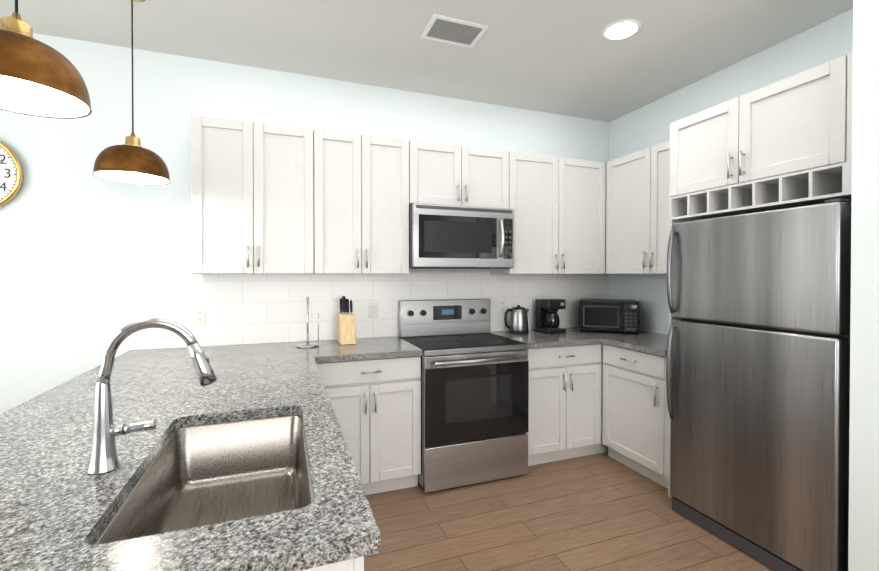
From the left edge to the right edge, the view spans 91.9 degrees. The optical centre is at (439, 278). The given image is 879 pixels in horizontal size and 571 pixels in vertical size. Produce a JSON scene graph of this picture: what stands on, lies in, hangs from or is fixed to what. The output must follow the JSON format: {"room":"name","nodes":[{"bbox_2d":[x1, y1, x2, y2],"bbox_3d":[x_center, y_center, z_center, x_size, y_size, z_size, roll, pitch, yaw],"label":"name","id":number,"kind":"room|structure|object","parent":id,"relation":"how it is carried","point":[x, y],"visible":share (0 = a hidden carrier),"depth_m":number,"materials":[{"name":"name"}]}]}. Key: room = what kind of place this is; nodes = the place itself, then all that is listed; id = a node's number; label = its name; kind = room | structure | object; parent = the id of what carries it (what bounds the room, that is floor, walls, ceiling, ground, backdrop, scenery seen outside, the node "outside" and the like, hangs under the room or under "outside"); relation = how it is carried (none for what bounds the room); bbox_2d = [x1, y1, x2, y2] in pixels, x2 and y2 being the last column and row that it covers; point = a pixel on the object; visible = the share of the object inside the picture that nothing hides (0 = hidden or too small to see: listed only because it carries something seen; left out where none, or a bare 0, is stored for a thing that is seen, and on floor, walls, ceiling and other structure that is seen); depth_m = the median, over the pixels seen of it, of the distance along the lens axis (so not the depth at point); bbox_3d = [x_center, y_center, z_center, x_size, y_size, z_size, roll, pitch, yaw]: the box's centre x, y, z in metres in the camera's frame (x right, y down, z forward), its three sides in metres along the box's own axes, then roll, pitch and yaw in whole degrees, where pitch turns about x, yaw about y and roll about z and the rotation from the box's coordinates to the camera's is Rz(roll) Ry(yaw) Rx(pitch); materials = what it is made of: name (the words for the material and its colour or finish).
{"room":"kitchen","nodes":[
{"label":"kitchen","id":0,"kind":"room"},
{"bbox_2d":[0,33,608,413],"bbox_3d":[-1.072,-0.047,3.077,5.870,2.820,0.120,0,1,-20],"label":"wall","id":1,"kind":"structure","parent":0,"point":[79,240],"depth_m":2.67,"materials":[{"name":"paint"}]},
{"bbox_2d":[0,141,23,206],"bbox_3d":[-2.643,-0.606,2.405,0.450,0.450,0.040,0,1,-20],"label":"round clock","id":2,"kind":"object","parent":1,"relation":"attached to","point":[11,175],"visible":1,"depth_m":2.46,"materials":[{"name":"gold metal"}]},
{"bbox_2d":[193,308,205,325],"bbox_3d":[-1.587,0.250,2.814,0.072,0.116,0.007,0,1,-20],"label":"electrical outlet plate","id":3,"kind":"object","parent":1,"relation":"attached to","point":[199,316],"visible":1,"depth_m":2.81,"materials":[{"name":"white plastic"}]},
{"bbox_2d":[191,115,313,273],"bbox_3d":[-1.191,-0.501,2.768,0.698,0.937,0.366,0,1,-20],"label":"upper cabinet","id":4,"kind":"object","parent":1,"relation":"attached to","point":[252,197],"visible":1,"depth_m":2.62,"materials":[{"name":"white wood"}]},
{"bbox_2d":[313,129,408,273],"bbox_3d":[-0.561,-0.503,3.000,0.640,0.937,0.366,0,1,-20],"label":"upper cabinet","id":5,"kind":"object","parent":1,"relation":"attached to","point":[361,204],"visible":1,"depth_m":2.85,"materials":[{"name":"white wood"}]},
{"bbox_2d":[129,271,608,349],"bbox_3d":[-0.183,0.194,3.338,3.777,0.502,0.007,0,1,-20],"label":"backsplash","id":6,"kind":"structure","parent":1,"relation":"attached to","point":[253,308],"depth_m":3.05,"materials":[{"name":"tile"}]},
{"bbox_2d":[369,302,377,317],"bbox_3d":[-0.498,0.237,3.215,0.072,0.116,0.007,0,1,-20],"label":"electrical outlet plate","id":7,"kind":"object","parent":1,"relation":"attached to","point":[373,309],"visible":1,"depth_m":3.21,"materials":[{"name":"white plastic"}]},
{"bbox_2d":[409,140,508,208],"bbox_3d":[0.111,-0.753,3.245,0.788,0.442,0.366,0,1,-20],"label":"upper cabinet","id":8,"kind":"object","parent":1,"relation":"attached to","point":[444,174],"visible":0.85,"depth_m":3.10,"materials":[{"name":"white wood"}]},
{"bbox_2d":[409,203,513,268],"bbox_3d":[0.128,-0.302,3.201,0.786,0.448,0.459,0,1,-20],"label":"over-the-range microwave","id":9,"kind":"object","parent":8,"relation":"attached to","point":[441,236],"visible":1,"depth_m":3.02,"materials":[{"name":"silver metal"}]},
{"bbox_2d":[499,299,505,312],"bbox_3d":[0.534,0.233,3.595,0.072,0.116,0.007,0,1,-20],"label":"electrical outlet plate","id":10,"kind":"object","parent":1,"relation":"attached to","point":[502,306],"visible":0.96,"depth_m":3.59,"materials":[{"name":"white plastic"}]},
{"bbox_2d":[490,151,606,273],"bbox_3d":[1.065,-0.508,3.599,1.243,0.937,0.366,0,1,-20],"label":"upper cabinet","id":11,"kind":"object","parent":1,"relation":"attached to","point":[557,205],"visible":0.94,"depth_m":3.40,"materials":[{"name":"white wood"}]},
{"bbox_2d":[0,0,852,121],"bbox_3d":[0.024,-1.480,0.090,5.870,0.100,6.460,0,1,-20],"label":"ceiling","id":12,"kind":"structure","parent":0,"point":[563,57],"depth_m":2.57,"materials":[{"name":"paint"}]},
{"bbox_2d":[0,0,91,118],"bbox_3d":[-1.147,-0.965,1.151,0.314,0.946,0.314,0,1,-20],"label":"pendant lamp","id":13,"kind":"object","parent":12,"relation":"hanging from","point":[39,78],"visible":1,"depth_m":1.14,"materials":[{"name":"gold metal"}]},
{"bbox_2d":[93,0,169,184],"bbox_3d":[-1.529,-0.974,2.119,0.314,0.946,0.314,0,1,-20],"label":"pendant lamp","id":14,"kind":"object","parent":12,"relation":"hanging from","point":[131,160],"visible":1,"depth_m":2.07,"materials":[{"name":"gold metal"}]},
{"bbox_2d":[420,14,488,47],"bbox_3d":[0.086,-1.447,2.496,0.340,0.008,0.243,0,1,-20],"label":"ceiling vent","id":15,"kind":"object","parent":12,"relation":"in","point":[449,30],"visible":1,"depth_m":2.48,"materials":[{"name":"white plastic"}]},
{"bbox_2d":[601,19,641,40],"bbox_3d":[1.060,-1.448,2.483,0.216,0.006,0.216,0,1,-20],"label":"recessed light","id":16,"kind":"object","parent":12,"relation":"in","point":[621,29],"visible":1,"depth_m":2.47,"materials":[{"name":"white plastic"}]},
{"bbox_2d":[364,452,772,570],"bbox_3d":[0.024,1.440,0.116,5.870,0.100,6.460,0,1,-20],"label":"floor","id":17,"kind":"structure","parent":0,"point":[604,511],"depth_m":2.34,"materials":[{"name":"brown wood"}]},
{"bbox_2d":[301,556,363,570],"bbox_3d":[-0.830,0.935,1.827,0.654,0.879,2.399,0,1,-20],"label":"base cabinet","id":18,"kind":"object","parent":17,"relation":"on","point":[355,564],"depth_m":0.79,"materials":[{"name":"white wood"}]},
{"bbox_2d":[0,341,379,570],"bbox_3d":[-1.029,0.478,1.738,1.080,0.035,2.427,0,1,-20],"label":"countertop","id":19,"kind":"structure","parent":18,"relation":"on","point":[59,507],"depth_m":1.04,"materials":[{"name":"grey stone"}]},
{"bbox_2d":[86,318,216,474],"bbox_3d":[-0.721,0.282,1.078,0.282,0.366,0.066,0,1,-20],"label":"pull-down faucet","id":20,"kind":"object","parent":19,"relation":"on","point":[104,459],"visible":1,"depth_m":1.04,"materials":[{"name":"silver metal"}]},
{"bbox_2d":[94,415,312,544],"bbox_3d":[-0.569,0.611,1.153,0.450,0.218,0.780,0,1,-20],"label":"sink basin","id":21,"kind":"object","parent":19,"relation":"in","point":[201,475],"visible":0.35,"depth_m":1.41,"materials":[{"name":"silver metal"}]},
{"bbox_2d":[296,297,318,347],"bbox_3d":[-0.879,0.285,2.837,0.150,0.329,0.150,0,1,-20],"label":"paper towel holder","id":22,"kind":"object","parent":19,"relation":"on","point":[307,345],"visible":1,"depth_m":2.83,"materials":[{"name":"silver metal"}]},
{"bbox_2d":[316,356,420,494],"bbox_3d":[-0.525,0.925,2.882,0.663,0.879,0.636,0,1,-20],"label":"base cabinet","id":23,"kind":"object","parent":17,"relation":"on","point":[376,404],"visible":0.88,"depth_m":2.65,"materials":[{"name":"white wood"}]},
{"bbox_2d":[308,336,422,361],"bbox_3d":[-0.525,0.467,2.882,0.659,0.035,0.628,0,1,-20],"label":"countertop","id":24,"kind":"structure","parent":23,"relation":"on","point":[380,347],"depth_m":2.72,"materials":[{"name":"grey stone"}]},
{"bbox_2d":[337,296,355,344],"bbox_3d":[-0.653,0.286,2.984,0.105,0.324,0.198,0,1,-20],"label":"knife block","id":25,"kind":"object","parent":24,"relation":"on","point":[346,329],"visible":1,"depth_m":2.93,"materials":[{"name":"brown wood"}]},
{"bbox_2d":[398,299,528,492],"bbox_3d":[0.160,0.765,3.088,0.762,1.195,0.712,0,1,-20],"label":"range","id":26,"kind":"object","parent":17,"relation":"on","point":[474,402],"visible":0.98,"depth_m":2.83,"materials":[{"name":"silver metal"}]},
{"bbox_2d":[527,343,607,465],"bbox_3d":[1.100,0.920,3.481,1.269,0.879,0.636,0,1,-20],"label":"base cabinet","id":27,"kind":"object","parent":17,"relation":"on","point":[565,418],"visible":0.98,"depth_m":3.12,"materials":[{"name":"white wood"}]},
{"bbox_2d":[490,327,667,356],"bbox_3d":[1.197,0.464,3.216,1.272,0.035,1.191,0,1,-20],"label":"countertop","id":28,"kind":"structure","parent":27,"relation":"on","point":[643,341],"depth_m":3.17,"materials":[{"name":"grey stone"}]},
{"bbox_2d":[504,305,528,333],"bbox_3d":[0.633,0.328,3.491,0.229,0.230,0.164,0,1,-20],"label":"electric kettle","id":29,"kind":"object","parent":28,"relation":"on","point":[518,321],"visible":1,"depth_m":3.44,"materials":[{"name":"silver metal"}]},
{"bbox_2d":[535,299,565,333],"bbox_3d":[0.922,0.305,3.537,0.173,0.275,0.203,0,1,-20],"label":"coffee maker","id":30,"kind":"object","parent":28,"relation":"on","point":[547,320],"visible":1,"depth_m":3.48,"materials":[{"name":"black plastic"}]},
{"bbox_2d":[579,299,638,333],"bbox_3d":[1.427,0.311,3.611,0.455,0.262,0.334,0,1,20],"label":"countertop microwave","id":31,"kind":"object","parent":28,"relation":"on","point":[613,315],"visible":1,"depth_m":3.46,"materials":[{"name":"black plastic"}]},
{"bbox_2d":[602,343,667,488],"bbox_3d":[1.597,0.924,3.056,0.636,0.879,0.606,0,1,-20],"label":"base cabinet","id":32,"kind":"object","parent":17,"relation":"on","point":[635,424],"visible":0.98,"depth_m":2.93,"materials":[{"name":"white wood"}]},
{"bbox_2d":[666,198,850,570],"bbox_3d":[1.803,0.517,2.243,0.769,1.707,0.813,0,1,-20],"label":"refrigerator","id":33,"kind":"object","parent":17,"relation":"on","point":[758,371],"visible":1,"depth_m":2.02,"materials":[{"name":"silver metal"}]},
{"bbox_2d":[609,9,852,334],"bbox_3d":[2.721,-0.029,1.097,0.120,2.820,6.220,0,1,-20],"label":"wall","id":34,"kind":"structure","parent":0,"point":[645,127],"depth_m":3.14,"materials":[{"name":"paint"}]},
{"bbox_2d":[606,140,669,273],"bbox_3d":[1.677,-0.505,3.217,0.366,0.937,0.877,0,1,-20],"label":"upper cabinet","id":35,"kind":"object","parent":34,"relation":"attached to","point":[637,210],"visible":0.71,"depth_m":3.24,"materials":[{"name":"white wood"}]},
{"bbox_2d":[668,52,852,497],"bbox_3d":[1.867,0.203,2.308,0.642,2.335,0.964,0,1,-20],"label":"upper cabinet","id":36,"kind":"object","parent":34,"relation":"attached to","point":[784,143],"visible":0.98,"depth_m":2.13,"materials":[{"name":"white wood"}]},
{"bbox_2d":[848,0,878,570],"bbox_3d":[2.014,-0.035,1.774,0.740,2.820,0.120,0,1,-20],"label":"wall","id":37,"kind":"structure","parent":0,"point":[863,544],"depth_m":1.66,"materials":[{"name":"paint"}]}
]}

